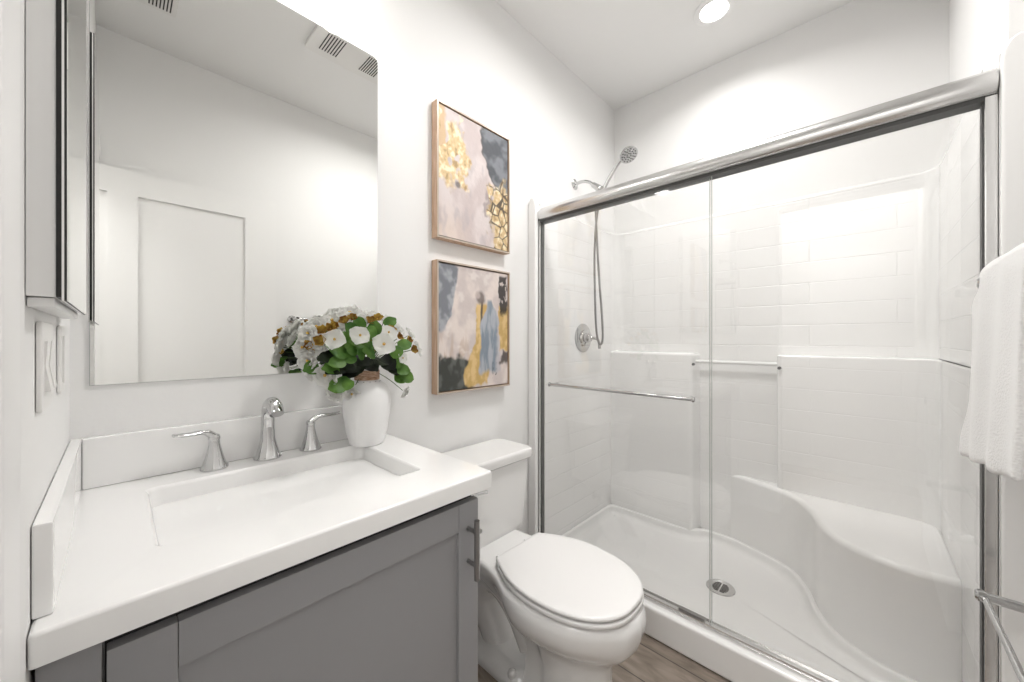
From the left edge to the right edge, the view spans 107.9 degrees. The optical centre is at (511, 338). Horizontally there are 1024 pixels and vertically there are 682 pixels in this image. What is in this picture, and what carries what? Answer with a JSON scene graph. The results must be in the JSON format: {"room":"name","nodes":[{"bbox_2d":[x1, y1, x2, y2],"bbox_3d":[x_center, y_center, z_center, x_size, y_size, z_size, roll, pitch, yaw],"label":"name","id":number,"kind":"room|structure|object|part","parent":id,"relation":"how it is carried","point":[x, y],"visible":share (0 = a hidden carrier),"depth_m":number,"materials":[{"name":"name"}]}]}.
{"room":"bathroom","nodes":[
{"label":"bathroom","id":0,"kind":"room"},
{"bbox_2d":[20,0,69,681],"bbox_3d":[-0.439,-0.199,0.234,1.600,2.826,0.120,0,0,43],"label":"wall","id":1,"kind":"structure","parent":0,"point":[44,436],"depth_m":0.44,"materials":[{"name":"white paint"}]},
{"bbox_2d":[0,0,19,681],"bbox_3d":[-0.168,0.124,-0.010,0.790,2.180,0.136,0,0,43],"label":"door frame","id":2,"kind":"structure","parent":1,"relation":"attached to","point":[9,9],"depth_m":0.28,"materials":[{"name":"white paint"}]},
{"bbox_2d":[36,321,56,412],"bbox_3d":[-0.641,0.037,0.515,0.120,0.118,0.011,0,0,43],"label":"light switch","id":3,"kind":"object","parent":1,"relation":"attached to","point":[46,382],"visible":1,"depth_m":0.49,"materials":[{"name":"white plastic"}]},
{"bbox_2d":[25,0,85,318],"bbox_3d":[-0.674,-0.421,0.560,0.390,0.770,0.031,0,0,43],"label":"medicine cabinet","id":4,"kind":"object","parent":1,"relation":"attached to","point":[55,30],"visible":1,"depth_m":0.43,"materials":[{"name":"white paint"}]},
{"bbox_3d":[-0.666,-0.425,0.569,0.390,0.762,0.002,0,0,43],"label":"door","id":5,"kind":"part","parent":4,"relation":"part of","materials":[{"name":"white paint"}]},
{"bbox_2d":[67,0,85,314],"bbox_3d":[-0.664,-0.425,0.572,0.390,0.762,0.001,0,0,43],"label":"mirror glass","id":6,"kind":"object","parent":4,"relation":"attached to","point":[76,9],"depth_m":0.53,"materials":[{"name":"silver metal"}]},
{"bbox_2d":[57,326,66,393],"bbox_3d":[-0.802,0.037,0.665,0.070,0.118,0.008,0,0,43],"label":"wall outlet","id":7,"kind":"object","parent":1,"relation":"attached to","point":[61,337],"visible":1,"depth_m":0.64,"materials":[{"name":"white plastic"}]},
{"bbox_2d":[63,335,66,382],"bbox_3d":[-0.800,0.037,0.667,0.034,0.084,0.002,0,0,43],"label":"socket","id":8,"kind":"object","parent":7,"relation":"attached to","point":[64,336],"depth_m":0.66,"materials":[{"name":"white plastic"}]},
{"bbox_2d":[70,0,613,533],"bbox_3d":[-0.171,-0.199,1.758,0.100,2.826,2.705,0,0,43],"label":"wall","id":9,"kind":"structure","parent":0,"point":[473,57],"depth_m":1.51,"materials":[{"name":"white paint"}]},
{"bbox_2d":[86,0,377,385],"bbox_3d":[-0.723,-0.451,1.093,0.008,1.117,0.696,0,0,43],"label":"wall mirror","id":10,"kind":"object","parent":9,"relation":"attached to","point":[232,145],"visible":0.94,"depth_m":1.01,"materials":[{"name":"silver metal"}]},
{"bbox_2d":[432,99,509,254],"bbox_3d":[-0.169,-0.683,1.658,0.039,0.552,0.421,0,0,43],"label":"painting","id":11,"kind":"object","parent":9,"relation":"attached to","point":[471,160],"visible":1,"depth_m":1.62,"materials":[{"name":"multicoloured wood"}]},
{"bbox_2d":[432,259,509,394],"bbox_3d":[-0.169,-0.045,1.658,0.039,0.544,0.421,0,0,43],"label":"painting","id":12,"kind":"object","parent":9,"relation":"attached to","point":[471,304],"visible":1,"depth_m":1.62,"materials":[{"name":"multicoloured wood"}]},
{"bbox_2d":[572,146,637,345],"bbox_3d":[0.538,-0.507,2.167,0.380,1.102,0.099,0,0,38],"label":"shower","id":13,"kind":"object","parent":9,"relation":"attached to","point":[628,154],"visible":0.88,"depth_m":2.20,"materials":[{"name":"silver metal"}]},
{"bbox_3d":[0.436,-0.924,2.234,0.126,0.053,0.023,0,0,31],"label":"arm","id":14,"kind":"part","parent":13,"relation":"part of","materials":[{"name":"silver metal"}]},
{"bbox_3d":[0.583,-0.941,2.143,0.152,0.187,0.040,0,0,43],"label":"handle","id":15,"kind":"part","parent":13,"relation":"part of","materials":[{"name":"silver metal"}]},
{"bbox_2d":[478,633,730,681],"bbox_3d":[0.043,1.239,0.746,1.800,0.050,3.885,0,0,43],"label":"floor","id":16,"kind":"structure","parent":0,"point":[653,660],"depth_m":1.37,"materials":[{"name":"brown wood"}]},
{"bbox_2d":[35,495,479,681],"bbox_3d":[-0.517,0.797,0.872,0.608,0.834,0.696,0,0,43],"label":"vanity cabinet","id":17,"kind":"object","parent":16,"relation":"on","point":[399,602],"visible":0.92,"depth_m":0.70,"materials":[{"name":"grey paint"}]},
{"bbox_2d":[27,405,490,669],"bbox_3d":[-0.515,0.346,0.890,0.588,0.245,0.730,0,0,43],"label":"sink","id":18,"kind":"object","parent":17,"relation":"in","point":[128,532],"visible":0.82,"depth_m":0.74,"materials":[{"name":"white stone"}]},
{"bbox_2d":[171,397,340,471],"bbox_3d":[-0.668,0.249,1.027,0.135,0.177,0.398,0,0,43],"label":"faucet","id":19,"kind":"object","parent":18,"relation":"on","point":[272,407],"visible":1,"depth_m":1.03,"materials":[{"name":"silver metal"}]},
{"bbox_3d":[-0.791,0.246,0.932,0.024,0.029,0.091,0,0,33],"label":"lever","id":20,"kind":"part","parent":19,"relation":"part of","materials":[{"name":"silver metal"}]},
{"bbox_3d":[-0.771,0.292,0.966,0.060,0.091,0.060,0,0,43],"label":"handle","id":21,"kind":"part","parent":19,"relation":"part of","materials":[{"name":"silver metal"}]},
{"bbox_3d":[-0.690,0.292,1.053,0.068,0.090,0.068,0,0,43],"label":"spout","id":22,"kind":"part","parent":19,"relation":"part of","materials":[{"name":"silver metal"}]},
{"bbox_3d":[-0.659,0.207,1.024,0.118,0.092,0.037,0,0,43],"label":"spout","id":23,"kind":"part","parent":19,"relation":"part of","materials":[{"name":"silver metal"}]},
{"bbox_3d":[-0.613,0.292,1.134,0.060,0.091,0.060,0,0,43],"label":"handle","id":24,"kind":"part","parent":19,"relation":"part of","materials":[{"name":"silver metal"}]},
{"bbox_3d":[-0.580,0.246,1.156,0.091,0.029,0.024,0,0,-36],"label":"lever","id":25,"kind":"part","parent":19,"relation":"part of","materials":[{"name":"silver metal"}]},
{"bbox_2d":[342,369,390,446],"bbox_3d":[-0.468,0.216,1.202,0.147,0.242,0.147,0,0,43],"label":"vase","id":26,"kind":"object","parent":18,"relation":"on","point":[365,415],"visible":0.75,"depth_m":1.15,"materials":[{"name":"white ceramic"}]},
{"bbox_2d":[291,304,421,402],"bbox_3d":[-0.438,0.049,1.181,0.226,0.320,0.433,0,0,43],"label":"flower bouquet","id":27,"kind":"object","parent":26,"relation":"in","point":[343,349],"visible":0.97,"depth_m":1.08,"materials":[{"name":"white plant"}]},
{"bbox_3d":[-0.094,0.510,0.907,0.041,0.143,0.014,0,0,43],"label":"handle","id":28,"kind":"part","parent":17,"relation":"part of","materials":[{"name":"silver metal"}]},
{"bbox_2d":[442,439,645,681],"bbox_3d":[0.081,0.848,1.349,0.804,0.754,0.428,0,0,43],"label":"toilet","id":29,"kind":"object","parent":16,"relation":"on","point":[552,608],"visible":0.9,"depth_m":1.25,"materials":[{"name":"white ceramic"}]},
{"bbox_3d":[-0.131,0.575,1.381,0.097,0.029,0.020,0,0,-39],"label":"flush lever","id":30,"kind":"part","parent":29,"relation":"part of","materials":[{"name":"silver metal"}]},
{"bbox_3d":[-0.129,0.492,1.546,0.228,0.042,0.428,0,0,43],"label":"tank lid","id":31,"kind":"part","parent":29,"relation":"part of","materials":[{"name":"white ceramic"}]},
{"bbox_3d":[-0.131,0.666,1.548,0.206,0.304,0.410,0,0,43],"label":"tank","id":32,"kind":"part","parent":29,"relation":"part of","materials":[{"name":"white ceramic"}]},
{"bbox_3d":[0.192,0.778,1.244,0.464,0.016,0.375,0,0,43],"label":"lid","id":33,"kind":"part","parent":29,"relation":"part of","materials":[{"name":"white plastic"}]},
{"bbox_3d":[0.193,0.797,1.244,0.467,0.016,0.379,0,0,43],"label":"seat","id":34,"kind":"part","parent":29,"relation":"part of","materials":[{"name":"white plastic"}]},
{"bbox_2d":[528,31,1023,681],"bbox_3d":[0.990,0.241,1.751,1.598,1.946,0.951,0,0,43],"label":"shower surround","id":35,"kind":"object","parent":16,"relation":"on","point":[846,500],"visible":0.91,"depth_m":1.80,"materials":[{"name":"white plastic"}]},
{"bbox_2d":[575,324,600,351],"bbox_3d":[0.469,-0.002,2.270,0.089,0.176,0.176,0,0,43],"label":"shower valve","id":36,"kind":"object","parent":35,"relation":"attached to","point":[583,337],"visible":0.91,"depth_m":2.26,"materials":[{"name":"silver metal"}]},
{"bbox_3d":[0.506,0.025,2.277,0.089,0.079,0.033,0,0,-15],"label":"lever","id":37,"kind":"part","parent":36,"relation":"part of","materials":[{"name":"silver metal"}]},
{"bbox_2d":[537,68,998,681],"bbox_3d":[0.672,0.205,1.449,1.503,1.766,0.100,0,0,43],"label":"shower door","id":38,"kind":"structure","parent":35,"relation":"attached to","point":[978,91],"depth_m":1.17,"materials":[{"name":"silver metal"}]},
{"bbox_3d":[0.680,-0.645,1.460,1.500,0.066,0.072,0,0,43],"label":"header rail","id":39,"kind":"part","parent":38,"relation":"part of","materials":[{"name":"silver metal"}]},
{"bbox_2d":[495,0,853,109],"bbox_3d":[-0.028,-1.637,0.743,1.900,0.050,3.985,0,0,43],"label":"ceiling","id":40,"kind":"structure","parent":0,"point":[625,51],"depth_m":1.97,"materials":[{"name":"white paint"}]},
{"bbox_2d":[694,0,734,25],"bbox_3d":[0.992,-1.607,1.830,0.180,0.008,0.180,0,0,43],"label":"recessed light","id":41,"kind":"object","parent":40,"relation":"in","point":[712,11],"visible":1,"depth_m":1.83,"materials":[{"name":"white paint"}]},
{"bbox_2d":[614,0,948,233],"bbox_3d":[1.377,-0.199,2.089,1.700,2.826,0.100,0,0,43],"label":"wall","id":42,"kind":"structure","parent":0,"point":[857,55],"depth_m":1.94,"materials":[{"name":"white paint"}]},
{"bbox_2d":[949,0,1023,143],"bbox_3d":[0.607,-0.199,0.145,0.155,2.826,3.785,0,0,43],"label":"wall","id":43,"kind":"structure","parent":0,"point":[980,31],"depth_m":1.19,"materials":[{"name":"white paint"}]},
{"bbox_2d":[976,278,979,287],"bbox_3d":[0.952,-0.131,0.635,0.124,0.052,0.622,0,0,43],"label":"towel bar","id":44,"kind":"object","parent":43,"relation":"attached to","point":[977,279],"visible":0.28,"depth_m":0.88,"materials":[{"name":"silver metal"}]},
{"bbox_2d":[959,242,1023,480],"bbox_3d":[0.947,0.056,0.711,0.076,0.443,0.434,0,0,43],"label":"towel","id":45,"kind":"object","parent":44,"relation":"hanging from","point":[992,433],"visible":1,"depth_m":0.66,"materials":[{"name":"white fabric"}]},
{"bbox_2d":[973,588,1023,681],"bbox_3d":[0.930,0.592,0.617,0.132,0.052,0.607,0,0,43],"label":"towel bar","id":46,"kind":"object","parent":43,"relation":"attached to","point":[988,599],"visible":1,"depth_m":0.80,"materials":[{"name":"silver metal"}]},
{"bbox_3d":[1.120,0.592,0.819,0.132,0.052,0.052,0,0,43],"label":"post","id":47,"kind":"part","parent":46,"relation":"part of","materials":[{"name":"silver metal"}]}
]}

